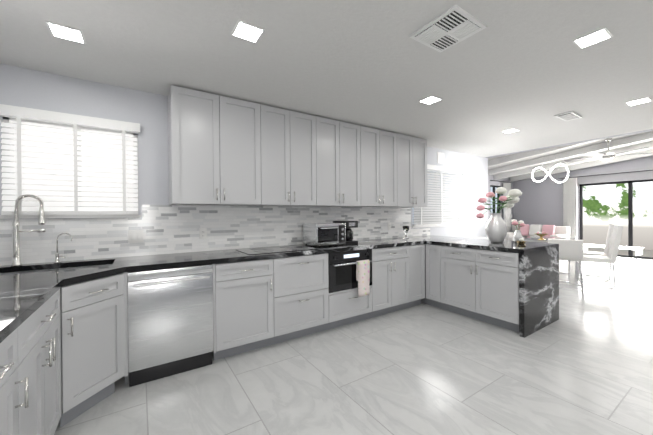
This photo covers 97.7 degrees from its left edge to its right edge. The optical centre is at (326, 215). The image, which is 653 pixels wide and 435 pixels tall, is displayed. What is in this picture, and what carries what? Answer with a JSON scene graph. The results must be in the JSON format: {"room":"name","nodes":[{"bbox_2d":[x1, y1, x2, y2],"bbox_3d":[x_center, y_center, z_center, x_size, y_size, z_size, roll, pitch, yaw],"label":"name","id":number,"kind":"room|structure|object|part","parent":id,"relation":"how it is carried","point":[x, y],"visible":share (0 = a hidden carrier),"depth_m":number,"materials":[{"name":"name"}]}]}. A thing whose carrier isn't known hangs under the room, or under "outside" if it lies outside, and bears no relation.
{"room":"kitchen","nodes":[
{"label":"kitchen","id":0,"kind":"room"},
{"bbox_2d":[0,63,483,237],"bbox_3d":[0.291,-0.006,4.102,7.140,2.550,0.150,-1,0,-33],"label":"wall","id":1,"kind":"structure","parent":0,"point":[21,87],"depth_m":2.68,"materials":[{"name":"paint"}]},
{"bbox_2d":[0,117,140,218],"bbox_3d":[-2.154,-0.384,2.471,0.910,0.805,0.160,-1,0,-33],"label":"window","id":2,"kind":"structure","parent":1,"relation":"in","point":[59,126],"depth_m":2.45,"materials":[{"name":"white glass"}]},
{"bbox_2d":[0,104,139,214],"bbox_3d":[-2.111,-0.428,2.405,0.910,0.837,0.053,-1,0,-33],"label":"window blinds","id":3,"kind":"object","parent":2,"relation":"attached to","point":[98,198],"visible":0.88,"depth_m":2.38,"materials":[{"name":"white plastic"}]},
{"bbox_3d":[-2.197,-0.396,2.538,0.870,0.780,0.001,-1,0,-33],"label":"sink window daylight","id":4,"kind":"part","parent":2,"relation":"part of","materials":[{"name":"white glass"}]},
{"bbox_2d":[0,205,429,265],"bbox_3d":[-0.417,0.122,3.543,5.339,0.480,0.008,-1,0,-33],"label":"backsplash","id":5,"kind":"structure","parent":1,"relation":"attached to","point":[169,229],"depth_m":2.89,"materials":[{"name":"grey tile"}]},
{"bbox_2d":[128,230,142,242],"bbox_3d":[-1.768,0.190,2.648,0.115,0.115,0.009,-1,0,-33],"label":"switch plate","id":6,"kind":"object","parent":5,"relation":"attached to","point":[135,236],"visible":1,"depth_m":2.65,"materials":[{"name":"white plastic"}]},
{"bbox_2d":[199,228,206,238],"bbox_3d":[-1.283,0.185,2.967,0.070,0.115,0.006,-1,0,-33],"label":"electrical outlet plate","id":7,"kind":"object","parent":5,"relation":"attached to","point":[202,233],"visible":1,"depth_m":2.96,"materials":[{"name":"white plastic"}]},
{"bbox_2d":[168,85,267,205],"bbox_3d":[-1.094,-0.639,2.906,0.884,1.056,0.326,-1,0,-33],"label":"upper cabinet","id":8,"kind":"object","parent":1,"relation":"attached to","point":[224,151],"depth_m":2.74,"materials":[{"name":"grey paint"}]},
{"bbox_2d":[260,106,323,206],"bbox_3d":[-0.492,-0.645,3.300,0.797,1.056,0.326,-1,0,-33],"label":"upper cabinet","id":9,"kind":"object","parent":1,"relation":"attached to","point":[295,139],"depth_m":3.21,"materials":[{"name":"grey paint"}]},
{"bbox_2d":[320,118,367,206],"bbox_3d":[0.074,-0.651,3.671,0.796,1.056,0.326,-1,0,-33],"label":"upper cabinet","id":10,"kind":"object","parent":1,"relation":"attached to","point":[343,141],"depth_m":3.58,"materials":[{"name":"grey paint"}]},
{"bbox_2d":[364,126,399,207],"bbox_3d":[0.639,-0.657,4.041,0.797,1.056,0.326,-1,0,-33],"label":"upper cabinet","id":11,"kind":"object","parent":1,"relation":"attached to","point":[381,147],"depth_m":3.92,"materials":[{"name":"grey paint"}]},
{"bbox_2d":[400,134,426,207],"bbox_3d":[1.180,-0.662,4.395,0.736,1.056,0.326,-1,0,-33],"label":"upper cabinet","id":12,"kind":"object","parent":1,"relation":"attached to","point":[413,150],"depth_m":4.28,"materials":[{"name":"grey paint"}]},
{"bbox_2d":[411,170,464,227],"bbox_3d":[2.017,-0.318,5.203,1.520,1.020,0.160,-1,0,-33],"label":"window","id":13,"kind":"structure","parent":1,"relation":"in","point":[433,171],"depth_m":5.24,"materials":[{"name":"white"}]},
{"bbox_3d":[1.973,-0.331,5.269,1.480,0.995,0.001,-1,0,-33],"label":"dining room window daylight","id":14,"kind":"part","parent":13,"relation":"part of","materials":[{"name":"white glass"}]},
{"bbox_2d":[413,164,465,225],"bbox_3d":[2.060,-0.362,5.137,1.520,1.052,0.053,-1,0,-33],"label":"window blinds","id":15,"kind":"object","parent":13,"relation":"attached to","point":[449,212],"visible":0.77,"depth_m":5.17,"materials":[{"name":"white plastic"}]},
{"bbox_2d":[437,152,443,163],"bbox_3d":[2.069,-1.048,5.167,0.200,0.200,0.016,-1,0,-33],"label":"air vent","id":16,"kind":"object","parent":1,"relation":"in","point":[440,157],"visible":1,"depth_m":5.16,"materials":[{"name":"white"}]},
{"bbox_2d":[0,0,652,156],"bbox_3d":[2.315,-1.235,0.855,7.290,0.080,7.800,-1,0,-33],"label":"ceiling","id":17,"kind":"structure","parent":0,"point":[529,69],"depth_m":2.17,"materials":[{"name":"white paint"}]},
{"bbox_2d":[45,21,85,43],"bbox_3d":[-1.661,-1.168,1.825,0.168,0.006,0.168,-1,0,-33],"label":"led panel","id":18,"kind":"object","parent":17,"relation":"attached to","point":[57,30],"depth_m":1.81,"materials":[{"name":"white plastic"}]},
{"bbox_2d":[231,20,264,42],"bbox_3d":[-0.504,-1.176,1.830,0.168,0.006,0.168,-1,0,-33],"label":"led panel","id":19,"kind":"object","parent":17,"relation":"attached to","point":[247,31],"depth_m":1.82,"materials":[{"name":"white plastic"}]},
{"bbox_2d":[418,96,442,104],"bbox_3d":[1.072,-1.193,2.946,0.168,0.006,0.168,-1,0,-33],"label":"led panel","id":20,"kind":"object","parent":17,"relation":"attached to","point":[429,100],"depth_m":2.94,"materials":[{"name":"white plastic"}]},
{"bbox_2d":[409,5,486,52],"bbox_3d":[0.774,-1.179,1.831,0.330,0.019,0.330,-1,0,-33],"label":"ceiling vent","id":21,"kind":"object","parent":17,"relation":"in","point":[451,27],"visible":1,"depth_m":1.80,"materials":[{"name":"white metal"}]},
{"bbox_2d":[501,129,519,132],"bbox_3d":[2.620,-1.209,4.067,0.168,0.006,0.168,-1,0,-33],"label":"led panel","id":22,"kind":"object","parent":17,"relation":"attached to","point":[510,130],"depth_m":4.07,"materials":[{"name":"white plastic"}]},
{"bbox_2d":[554,111,581,120],"bbox_3d":[2.934,-1.202,3.460,0.360,0.019,0.160,-1,0,-33],"label":"ceiling vent","id":23,"kind":"object","parent":17,"relation":"in","point":[568,116],"visible":1,"depth_m":3.43,"materials":[{"name":"white metal"}]},
{"bbox_2d":[572,27,612,48],"bbox_3d":[1.790,-1.193,1.922,0.168,0.006,0.168,-1,0,-33],"label":"led panel","id":24,"kind":"object","parent":17,"relation":"attached to","point":[602,34],"depth_m":1.91,"materials":[{"name":"white plastic"}]},
{"bbox_2d":[625,97,651,105],"bbox_3d":[3.305,-1.209,3.022,0.168,0.006,0.168,-1,0,-33],"label":"led panel","id":25,"kind":"object","parent":17,"relation":"attached to","point":[647,99],"depth_m":3.01,"materials":[{"name":"white plastic"}]},
{"bbox_2d":[54,256,652,434],"bbox_3d":[4.237,1.275,3.280,13.120,0.060,9.750,-1,0,-33],"label":"floor","id":26,"kind":"structure","parent":0,"point":[577,368],"depth_m":2.19,"materials":[{"name":"tile"}]},
{"bbox_2d":[0,329,15,434],"bbox_3d":[-1.354,0.859,0.746,0.672,0.874,0.520,-1,0,-33],"label":"base cabinet","id":27,"kind":"object","parent":26,"relation":"on","point":[8,345],"depth_m":1.03,"materials":[{"name":"grey paint"}]},
{"bbox_2d":[16,285,75,434],"bbox_3d":[-1.639,0.859,1.223,0.717,0.874,0.832,-1,0,-33],"label":"base cabinet","id":28,"kind":"object","parent":26,"relation":"on","point":[62,354],"depth_m":1.43,"materials":[{"name":"grey paint"}]},
{"bbox_2d":[0,235,553,342],"bbox_3d":[1.002,0.381,1.364,5.317,0.040,5.190,-1,0,-33],"label":"countertop","id":29,"kind":"structure","parent":28,"relation":"on","point":[24,297],"depth_m":2.27,"materials":[{"name":"black stone"}]},
{"bbox_2d":[11,194,45,265],"bbox_3d":[-2.300,0.105,2.196,0.195,0.550,0.110,-1,0,-33],"label":"kitchen faucet","id":30,"kind":"object","parent":29,"relation":"on","point":[16,260],"visible":0.98,"depth_m":2.18,"materials":[{"name":"silver metal"}]},
{"bbox_2d":[0,264,111,274],"bbox_3d":[-2.046,0.527,2.093,0.804,0.215,0.434,-1,0,-33],"label":"sink","id":31,"kind":"object","parent":29,"relation":"in","point":[33,271],"visible":0.06,"depth_m":2.25,"materials":[{"name":"grey metal"}]},
{"bbox_2d":[54,233,72,262],"bbox_3d":[-2.141,0.258,2.320,0.114,0.240,0.055,-1,0,-33],"label":"filter faucet","id":32,"kind":"object","parent":29,"relation":"on","point":[57,256],"visible":1,"depth_m":2.30,"materials":[{"name":"silver metal"}]},
{"bbox_2d":[236,245,317,254],"bbox_3d":[-0.530,0.360,3.080,0.760,0.005,0.460,-1,0,-33],"label":"glass cooktop","id":33,"kind":"object","parent":29,"relation":"in","point":[253,251],"visible":1,"depth_m":3.04,"materials":[{"name":"black glass"}]},
{"bbox_2d":[303,223,345,246],"bbox_3d":[-0.017,0.225,3.498,0.420,0.264,0.362,-1,0,-33],"label":"toaster oven","id":34,"kind":"object","parent":29,"relation":"on","point":[317,234],"visible":1,"depth_m":3.38,"materials":[{"name":"silver metal"}]},
{"bbox_2d":[333,221,357,243],"bbox_3d":[0.252,0.210,3.708,0.200,0.290,0.305,-1,0,-33],"label":"coffee maker","id":35,"kind":"object","parent":29,"relation":"on","point":[349,231],"visible":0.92,"depth_m":3.61,"materials":[{"name":"black plastic"}]},
{"bbox_2d":[403,226,408,238],"bbox_3d":[1.221,0.250,4.382,0.100,0.190,0.100,-1,0,-33],"label":"glass goblet","id":36,"kind":"object","parent":29,"relation":"on","point":[405,228],"visible":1,"depth_m":4.35,"materials":[{"name":"white"}]},
{"bbox_2d":[476,187,521,242],"bbox_3d":[2.200,-0.013,3.624,0.607,0.710,0.422,-1,0,-33],"label":"vase","id":37,"kind":"object","parent":29,"relation":"on","point":[496,229],"visible":1,"depth_m":3.59,"materials":[{"name":"white ceramic"}]},
{"bbox_2d":[511,219,524,241],"bbox_3d":[2.468,0.191,3.679,0.164,0.298,0.154,-1,0,-33],"label":"vase","id":38,"kind":"object","parent":29,"relation":"on","point":[517,236],"visible":0.98,"depth_m":3.65,"materials":[{"name":"white ceramic"}]},
{"bbox_2d":[516,238,525,243],"bbox_3d":[2.357,0.306,3.453,0.104,0.070,0.104,-1,0,-33],"label":"dish","id":39,"kind":"object","parent":29,"relation":"on","point":[521,241],"visible":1,"depth_m":3.44,"materials":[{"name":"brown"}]},
{"bbox_2d":[70,273,124,416],"bbox_3d":[-1.546,0.855,1.903,0.314,0.874,0.314,-1,0,-33],"label":"base cabinet","id":40,"kind":"object","parent":26,"relation":"on","point":[98,304],"depth_m":1.92,"materials":[{"name":"grey paint"}]},
{"bbox_2d":[127,264,213,386],"bbox_3d":[-1.369,0.852,2.506,0.600,0.872,0.640,-1,0,-33],"label":"stainless steel dishwasher","id":41,"kind":"object","parent":26,"relation":"on","point":[170,321],"visible":0.98,"depth_m":2.26,"materials":[{"name":"silver metal"}]},
{"bbox_2d":[212,258,274,359],"bbox_3d":[-0.904,0.846,2.852,0.553,0.874,0.608,-1,0,-33],"label":"base cabinet","id":42,"kind":"object","parent":26,"relation":"on","point":[259,303],"depth_m":2.60,"materials":[{"name":"grey paint"}]},
{"bbox_2d":[275,253,330,343],"bbox_3d":[-0.432,0.841,3.161,0.696,0.874,0.608,-1,0,-33],"label":"base cabinet","id":43,"kind":"object","parent":26,"relation":"on","point":[302,295],"depth_m":2.93,"materials":[{"name":"grey paint"}]},
{"bbox_2d":[331,288,370,328],"bbox_3d":[0.124,1.073,3.525,0.630,0.400,0.608,-1,0,-33],"label":"base cabinet","id":44,"kind":"object","parent":26,"relation":"on","point":[346,306],"depth_m":3.28,"materials":[{"name":"grey paint"}]},
{"bbox_2d":[328,249,372,292],"bbox_3d":[0.144,0.619,3.487,0.622,0.435,0.638,-1,0,-33],"label":"built-in oven","id":45,"kind":"object","parent":44,"relation":"in","point":[342,267],"visible":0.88,"depth_m":3.21,"materials":[{"name":"black glass"}]},
{"bbox_2d":[356,260,369,296],"bbox_3d":[0.423,0.718,3.299,0.176,0.410,0.038,-1,0,-33],"label":"towel","id":46,"kind":"object","parent":45,"relation":"hanging from","point":[363,273],"visible":0.94,"depth_m":3.28,"materials":[{"name":"white fabric"}]},
{"bbox_2d":[370,245,414,317],"bbox_3d":[0.687,0.830,3.894,0.720,0.874,0.608,-1,0,-33],"label":"base cabinet","id":47,"kind":"object","parent":26,"relation":"on","point":[392,287],"depth_m":3.64,"materials":[{"name":"grey paint"}]},
{"bbox_2d":[415,244,424,305],"bbox_3d":[1.059,0.827,4.138,0.411,0.874,0.608,-1,0,-33],"label":"base cabinet","id":48,"kind":"object","parent":26,"relation":"on","point":[419,248],"depth_m":3.94,"materials":[{"name":"grey paint"}]},
{"bbox_2d":[425,244,432,305],"bbox_3d":[1.724,0.822,4.026,0.620,0.874,0.293,-1,0,-33],"label":"base cabinet","id":49,"kind":"object","parent":26,"relation":"on","point":[428,247],"depth_m":3.94,"materials":[{"name":"grey paint"}]},
{"bbox_2d":[433,244,518,331],"bbox_3d":[2.011,0.822,3.588,0.620,0.874,0.996,-1,0,-33],"label":"base cabinet","id":50,"kind":"object","parent":26,"relation":"on","point":[480,284],"depth_m":3.36,"materials":[{"name":"grey paint"}]},
{"bbox_2d":[505,225,569,240],"bbox_3d":[6.923,0.768,9.492,0.950,0.860,1.600,-1,0,-33],"label":"sofa","id":51,"kind":"object","parent":26,"relation":"on","point":[562,231],"visible":0.06,"depth_m":9.13,"materials":[{"name":"fabric"}]},
{"bbox_2d":[518,224,527,235],"bbox_3d":[6.770,0.483,9.822,0.200,0.386,0.340,-1,0,-33],"label":"sofa pillow","id":52,"kind":"object","parent":51,"relation":"on","point":[524,230],"depth_m":9.74,"materials":[{"name":"fabric"}]},
{"bbox_2d":[528,224,539,235],"bbox_3d":[6.968,0.483,9.521,0.200,0.386,0.340,-1,0,-33],"label":"sofa pillow","id":53,"kind":"object","parent":51,"relation":"on","point":[534,228],"depth_m":9.52,"materials":[{"name":"fabric"}]},
{"bbox_2d":[540,225,554,236],"bbox_3d":[7.165,0.483,9.219,0.200,0.386,0.340,-1,0,-33],"label":"sofa pillow","id":54,"kind":"object","parent":51,"relation":"on","point":[549,230],"depth_m":9.17,"materials":[{"name":"fabric"}]},
{"bbox_2d":[519,244,558,337],"bbox_3d":[2.417,0.800,3.223,0.920,0.916,0.050,-1,0,-33],"label":"panel","id":55,"kind":"object","parent":26,"relation":"on","point":[538,287],"visible":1,"depth_m":3.14,"materials":[{"name":"black stone"}]},
{"bbox_2d":[524,236,576,282],"bbox_3d":[4.569,0.851,5.833,0.840,0.760,1.500,0,0,40],"label":"dining table","id":56,"kind":"object","parent":26,"relation":"on","point":[532,238],"visible":0.4,"depth_m":5.89,"materials":[{"name":"grey wood"}]},
{"bbox_2d":[534,232,547,239],"bbox_3d":[4.205,0.392,5.585,0.229,0.165,0.229,-1,0,-33],"label":"centerpiece bowl","id":57,"kind":"object","parent":56,"relation":"on","point":[541,234],"visible":1,"depth_m":5.54,"materials":[{"name":"gold metal"}]},
{"bbox_2d":[548,239,584,306],"bbox_3d":[3.469,0.787,4.150,0.419,0.921,0.444,0,0,40],"label":"bar stool","id":58,"kind":"object","parent":26,"relation":"on","point":[570,249],"visible":0.58,"depth_m":3.96,"materials":[{"name":"white plastic"}]},
{"bbox_2d":[575,224,614,280],"bbox_3d":[5.285,0.692,5.627,0.587,1.066,0.440,0,0,40],"label":"dining chair","id":59,"kind":"object","parent":26,"relation":"on","point":[608,240],"visible":0.65,"depth_m":5.50,"materials":[{"name":"white leather"}]},
{"bbox_2d":[576,225,622,288],"bbox_3d":[4.839,0.698,5.088,0.587,1.066,0.440,0,0,40],"label":"dining chair","id":60,"kind":"object","parent":26,"relation":"on","point":[611,257],"visible":0.79,"depth_m":4.91,"materials":[{"name":"white leather"}]},
{"bbox_2d":[583,244,643,266],"bbox_3d":[7.272,0.993,7.329,0.600,0.425,1.100,-1,0,-33],"label":"coffee table","id":61,"kind":"object","parent":26,"relation":"on","point":[638,259],"visible":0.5,"depth_m":7.00,"materials":[{"name":"white"}]},
{"bbox_2d":[484,129,652,239],"bbox_3d":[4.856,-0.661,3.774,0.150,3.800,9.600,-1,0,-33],"label":"wall","id":62,"kind":"structure","parent":0,"point":[540,203],"depth_m":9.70,"materials":[{"name":"paint"}]},
{"bbox_2d":[490,185,499,217],"bbox_3d":[5.923,-0.408,10.116,0.720,1.320,0.100,-1,0,-33],"label":"window","id":63,"kind":"structure","parent":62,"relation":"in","point":[498,196],"depth_m":10.17,"materials":[{"name":"grey"}]},
{"bbox_3d":[5.896,-0.408,10.158,0.720,1.320,0.001,-1,0,-33],"label":"living room window daylight","id":64,"kind":"part","parent":63,"relation":"part of","materials":[{"name":"white glass"}]},
{"bbox_2d":[490,170,652,182],"bbox_3d":[7.444,-1.220,8.304,1.692,0.044,4.342,-1,0,-33],"label":"rods","id":65,"kind":"object","parent":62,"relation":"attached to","point":[589,175],"visible":1,"depth_m":8.60,"materials":[{"name":"grey metal"}]},
{"bbox_2d":[503,183,510,231],"bbox_3d":[6.504,-0.003,10.272,0.384,2.360,0.104,-1,0,-33],"label":"window curtain","id":66,"kind":"object","parent":65,"relation":"hanging from","point":[507,214],"visible":0.58,"depth_m":10.22,"materials":[{"name":"white fabric"}]},
{"bbox_2d":[563,178,576,238],"bbox_3d":[7.860,-0.017,9.206,0.104,2.380,0.364,-1,0,-33],"label":"curtain","id":67,"kind":"object","parent":65,"relation":"hanging from","point":[570,202],"visible":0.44,"depth_m":9.19,"materials":[{"name":"white fabric"}]},
{"bbox_2d":[574,167,652,183],"bbox_3d":[8.648,-1.168,8.141,0.068,0.320,2.450,-1,0,-33],"label":"roller shade","id":68,"kind":"object","parent":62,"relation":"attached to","point":[631,176],"visible":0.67,"depth_m":8.36,"materials":[{"name":"grey fabric"}]},
{"bbox_2d":[580,179,652,258],"bbox_3d":[8.742,0.091,8.202,0.070,2.200,2.250,-1,0,-33],"label":"door frame","id":69,"kind":"structure","parent":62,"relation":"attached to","point":[630,215],"depth_m":8.20,"materials":[{"name":"grey"}]},
{"bbox_2d":[488,131,652,177],"bbox_3d":[7.264,-1.941,5.262,5.830,1.104,9.750,-1,0,-33],"label":"ceiling","id":70,"kind":"structure","parent":0,"point":[560,151],"depth_m":7.61,"materials":[{"name":"white paint"}]},
{"bbox_2d":[488,131,652,181],"bbox_3d":[7.487,-1.827,5.408,4.900,1.142,9.450,-1,0,-33],"label":"beams","id":71,"kind":"structure","parent":70,"relation":"attached to","point":[596,147],"depth_m":7.71,"materials":[{"name":"white wood"}]},
{"bbox_2d":[564,138,647,161],"bbox_3d":[6.320,-1.506,6.467,1.530,0.454,1.461,-1,0,-33],"label":"room ceiling fan","id":72,"kind":"object","parent":70,"relation":"hanging from","point":[608,156],"visible":1,"depth_m":6.38,"materials":[{"name":"silver metal"}]},
{"label":"outside","id":73,"kind":"structure","parent":0,"visible":0},
{"bbox_2d":[583,181,652,249],"bbox_3d":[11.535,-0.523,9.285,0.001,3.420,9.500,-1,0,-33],"label":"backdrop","id":74,"kind":"structure","parent":73,"point":[604,206],"depth_m":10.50,"materials":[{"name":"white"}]},
{"bbox_3d":[4.553,-1.303,5.824,0.120,0.750,0.265,-1,0,-33],"label":"cords","id":75,"kind":"object","parent":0,"visible":0},
{"bbox_2d":[532,163,568,182],"bbox_3d":[4.524,-0.859,5.808,0.361,0.400,0.580,-1,0,-33],"label":"pendant light","id":76,"kind":"object","parent":75,"relation":"hanging from","point":[549,173],"visible":1,"depth_m":5.76,"materials":[{"name":"white"}]},
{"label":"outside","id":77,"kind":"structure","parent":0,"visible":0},
{"bbox_2d":[588,247,652,257],"bbox_3d":[10.347,1.229,8.506,2.830,0.060,8.500,-1,0,-33],"label":"patio","id":78,"kind":"structure","parent":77,"point":[647,253],"depth_m":9.58,"materials":[{"name":"grey concrete"}]}
]}

